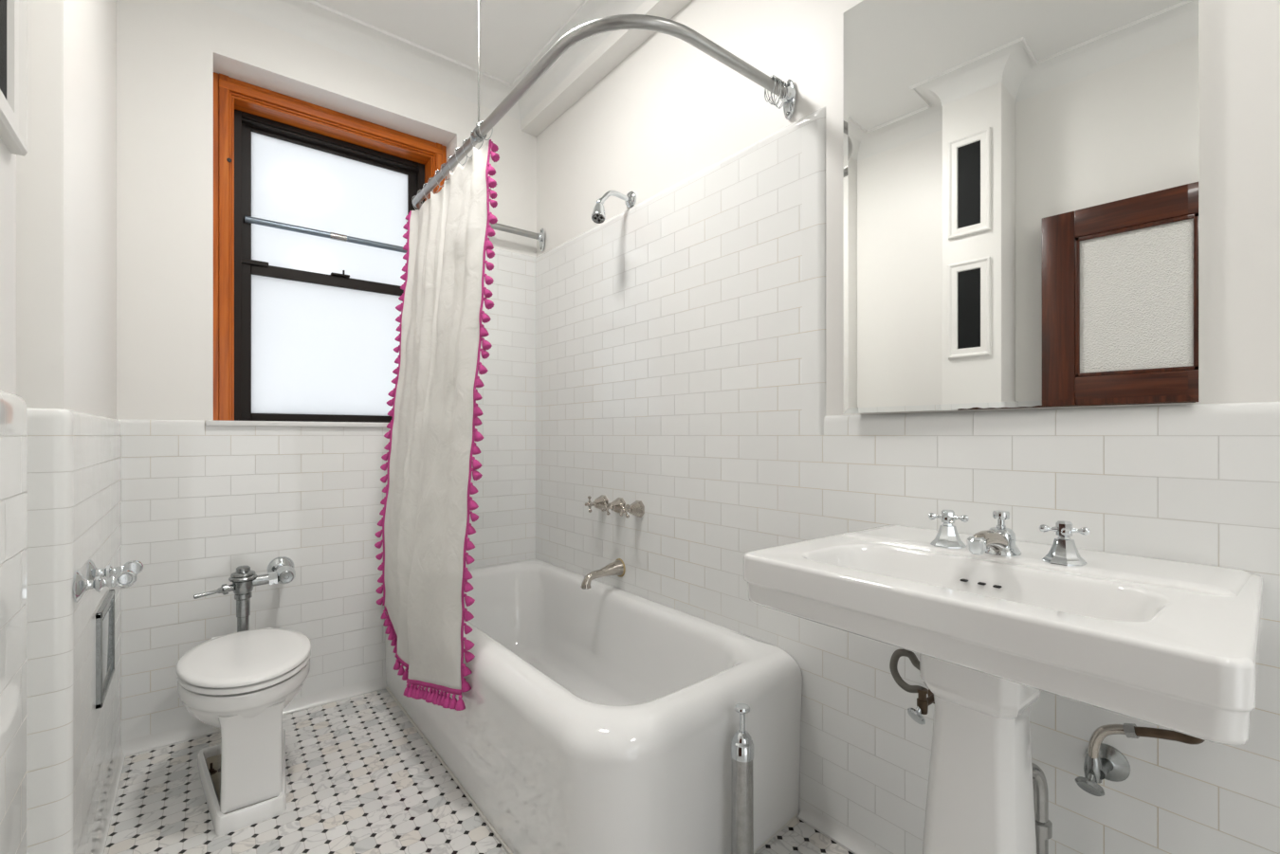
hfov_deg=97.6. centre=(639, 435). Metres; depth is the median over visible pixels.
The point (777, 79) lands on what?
curtain ring
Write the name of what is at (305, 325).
window
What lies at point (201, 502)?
wall
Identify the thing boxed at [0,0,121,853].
wall
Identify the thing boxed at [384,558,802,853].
bathtub
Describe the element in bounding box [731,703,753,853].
waste standpipe
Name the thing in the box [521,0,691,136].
trim
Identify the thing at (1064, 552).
tap
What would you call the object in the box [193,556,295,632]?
valve
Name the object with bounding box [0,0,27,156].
air vent
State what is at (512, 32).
ceiling
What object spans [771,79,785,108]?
curtain ring
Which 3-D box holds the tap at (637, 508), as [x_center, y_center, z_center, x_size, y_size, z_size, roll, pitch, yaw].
[-0.035,0.305,2.293,0.090,0.070,0.070,0,0,-38]
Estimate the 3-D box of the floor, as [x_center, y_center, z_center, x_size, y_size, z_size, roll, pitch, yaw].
[-0.141,1.210,0.989,2.264,0.120,4.626,0,0,-38]
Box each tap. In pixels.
[585,494,608,512]
[601,497,625,515]
[619,500,644,518]
[928,509,969,548]
[1039,520,1090,566]
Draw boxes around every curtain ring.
[455,146,467,164]
[478,120,493,140]
[764,74,776,102]
[765,77,779,104]
[767,76,781,105]
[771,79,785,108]
[773,81,786,109]
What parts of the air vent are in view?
black panel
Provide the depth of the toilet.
1.69 m
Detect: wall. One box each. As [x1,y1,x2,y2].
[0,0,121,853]
[116,0,536,741]
[535,0,1279,853]
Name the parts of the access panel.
plate, inset plate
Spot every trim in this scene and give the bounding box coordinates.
[202,0,645,121]
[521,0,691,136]
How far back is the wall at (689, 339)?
1.65 m
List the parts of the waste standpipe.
lift knob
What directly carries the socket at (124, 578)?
attached to the toilet paper holder
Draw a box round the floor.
[103,689,853,853]
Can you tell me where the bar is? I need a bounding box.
[244,215,407,253]
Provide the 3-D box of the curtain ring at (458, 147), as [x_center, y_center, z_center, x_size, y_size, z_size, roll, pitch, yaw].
[-0.667,-1.038,2.090,0.047,0.069,0.012,0,0,-40]
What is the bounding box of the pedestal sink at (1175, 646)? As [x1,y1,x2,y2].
[743,524,1263,853]
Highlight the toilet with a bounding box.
[175,627,310,836]
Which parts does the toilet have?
plate, lid, bowl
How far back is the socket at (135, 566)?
1.45 m
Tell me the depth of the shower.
2.28 m
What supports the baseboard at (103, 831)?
attached to the wall at (61, 429)
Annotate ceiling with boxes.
[312,0,585,83]
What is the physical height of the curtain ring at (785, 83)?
0.079 m
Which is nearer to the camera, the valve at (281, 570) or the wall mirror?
the wall mirror
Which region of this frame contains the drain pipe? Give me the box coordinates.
[1031,763,1052,853]
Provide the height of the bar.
0.032 m
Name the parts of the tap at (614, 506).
cross handle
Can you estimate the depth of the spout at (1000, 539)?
1.09 m
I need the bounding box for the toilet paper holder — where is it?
[73,559,143,603]
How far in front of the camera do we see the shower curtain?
1.99 m
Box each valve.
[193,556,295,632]
[889,648,934,724]
[1074,723,1205,796]
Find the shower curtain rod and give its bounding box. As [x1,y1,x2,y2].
[412,0,795,251]
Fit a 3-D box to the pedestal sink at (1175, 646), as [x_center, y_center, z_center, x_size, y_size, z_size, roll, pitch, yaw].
[0.642,0.693,1.042,0.567,0.915,0.712,0,0,-38]
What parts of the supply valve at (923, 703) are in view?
oval handle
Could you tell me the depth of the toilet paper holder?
1.30 m
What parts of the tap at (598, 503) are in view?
cross handle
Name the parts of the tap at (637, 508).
cross handle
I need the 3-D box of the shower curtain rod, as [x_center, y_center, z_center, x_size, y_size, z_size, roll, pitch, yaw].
[-0.299,-1.376,2.144,0.689,0.799,1.632,0,0,-38]
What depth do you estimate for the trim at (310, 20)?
2.50 m
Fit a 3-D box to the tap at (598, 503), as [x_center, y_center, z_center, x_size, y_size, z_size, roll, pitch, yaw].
[-0.194,0.305,2.494,0.090,0.074,0.074,0,0,-38]
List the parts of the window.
wood casing, marble sill, sash, frosted pane, sash, frosted pane, metal frame, head casing, wood casing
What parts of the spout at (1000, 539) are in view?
spout arm, popup knob, spout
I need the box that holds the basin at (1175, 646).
[743,524,1263,745]
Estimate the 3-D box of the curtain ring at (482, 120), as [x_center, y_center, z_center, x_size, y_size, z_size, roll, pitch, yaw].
[-0.525,-1.038,1.911,0.047,0.069,0.009,0,0,-28]
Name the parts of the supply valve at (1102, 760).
oval handle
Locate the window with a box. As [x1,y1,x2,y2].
[205,72,446,427]
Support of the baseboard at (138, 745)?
attached to the wall at (201, 502)
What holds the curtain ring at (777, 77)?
hanging from the shower curtain rod
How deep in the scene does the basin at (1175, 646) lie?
0.84 m
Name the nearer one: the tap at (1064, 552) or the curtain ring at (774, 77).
the tap at (1064, 552)
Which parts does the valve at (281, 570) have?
flush lever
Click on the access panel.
(105, 614)
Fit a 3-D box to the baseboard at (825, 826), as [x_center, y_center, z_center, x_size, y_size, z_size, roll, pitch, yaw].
[1.191,1.130,0.799,0.032,0.040,2.278,0,0,-38]
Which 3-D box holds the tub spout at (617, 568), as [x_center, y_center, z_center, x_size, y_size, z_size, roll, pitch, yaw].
[-0.164,0.583,2.365,0.196,0.100,0.080,0,0,-38]
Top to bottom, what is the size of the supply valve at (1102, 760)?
0.331 m
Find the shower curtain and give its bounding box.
[374,139,499,711]
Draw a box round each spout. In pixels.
[580,558,625,589]
[967,510,1021,556]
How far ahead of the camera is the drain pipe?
1.16 m
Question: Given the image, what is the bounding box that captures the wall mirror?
[843,0,1199,413]
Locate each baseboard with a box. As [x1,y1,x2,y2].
[92,743,125,853]
[121,676,386,757]
[797,803,886,853]
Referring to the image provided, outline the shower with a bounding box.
[591,190,636,223]
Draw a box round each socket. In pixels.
[114,570,137,587]
[123,560,143,575]
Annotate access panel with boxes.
[95,589,114,709]
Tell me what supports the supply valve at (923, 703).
attached to the wall at (689, 339)
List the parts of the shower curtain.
pink trim, pink hem trim, pink trim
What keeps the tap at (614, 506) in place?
attached to the wall at (689, 339)
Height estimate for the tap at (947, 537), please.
0.077 m

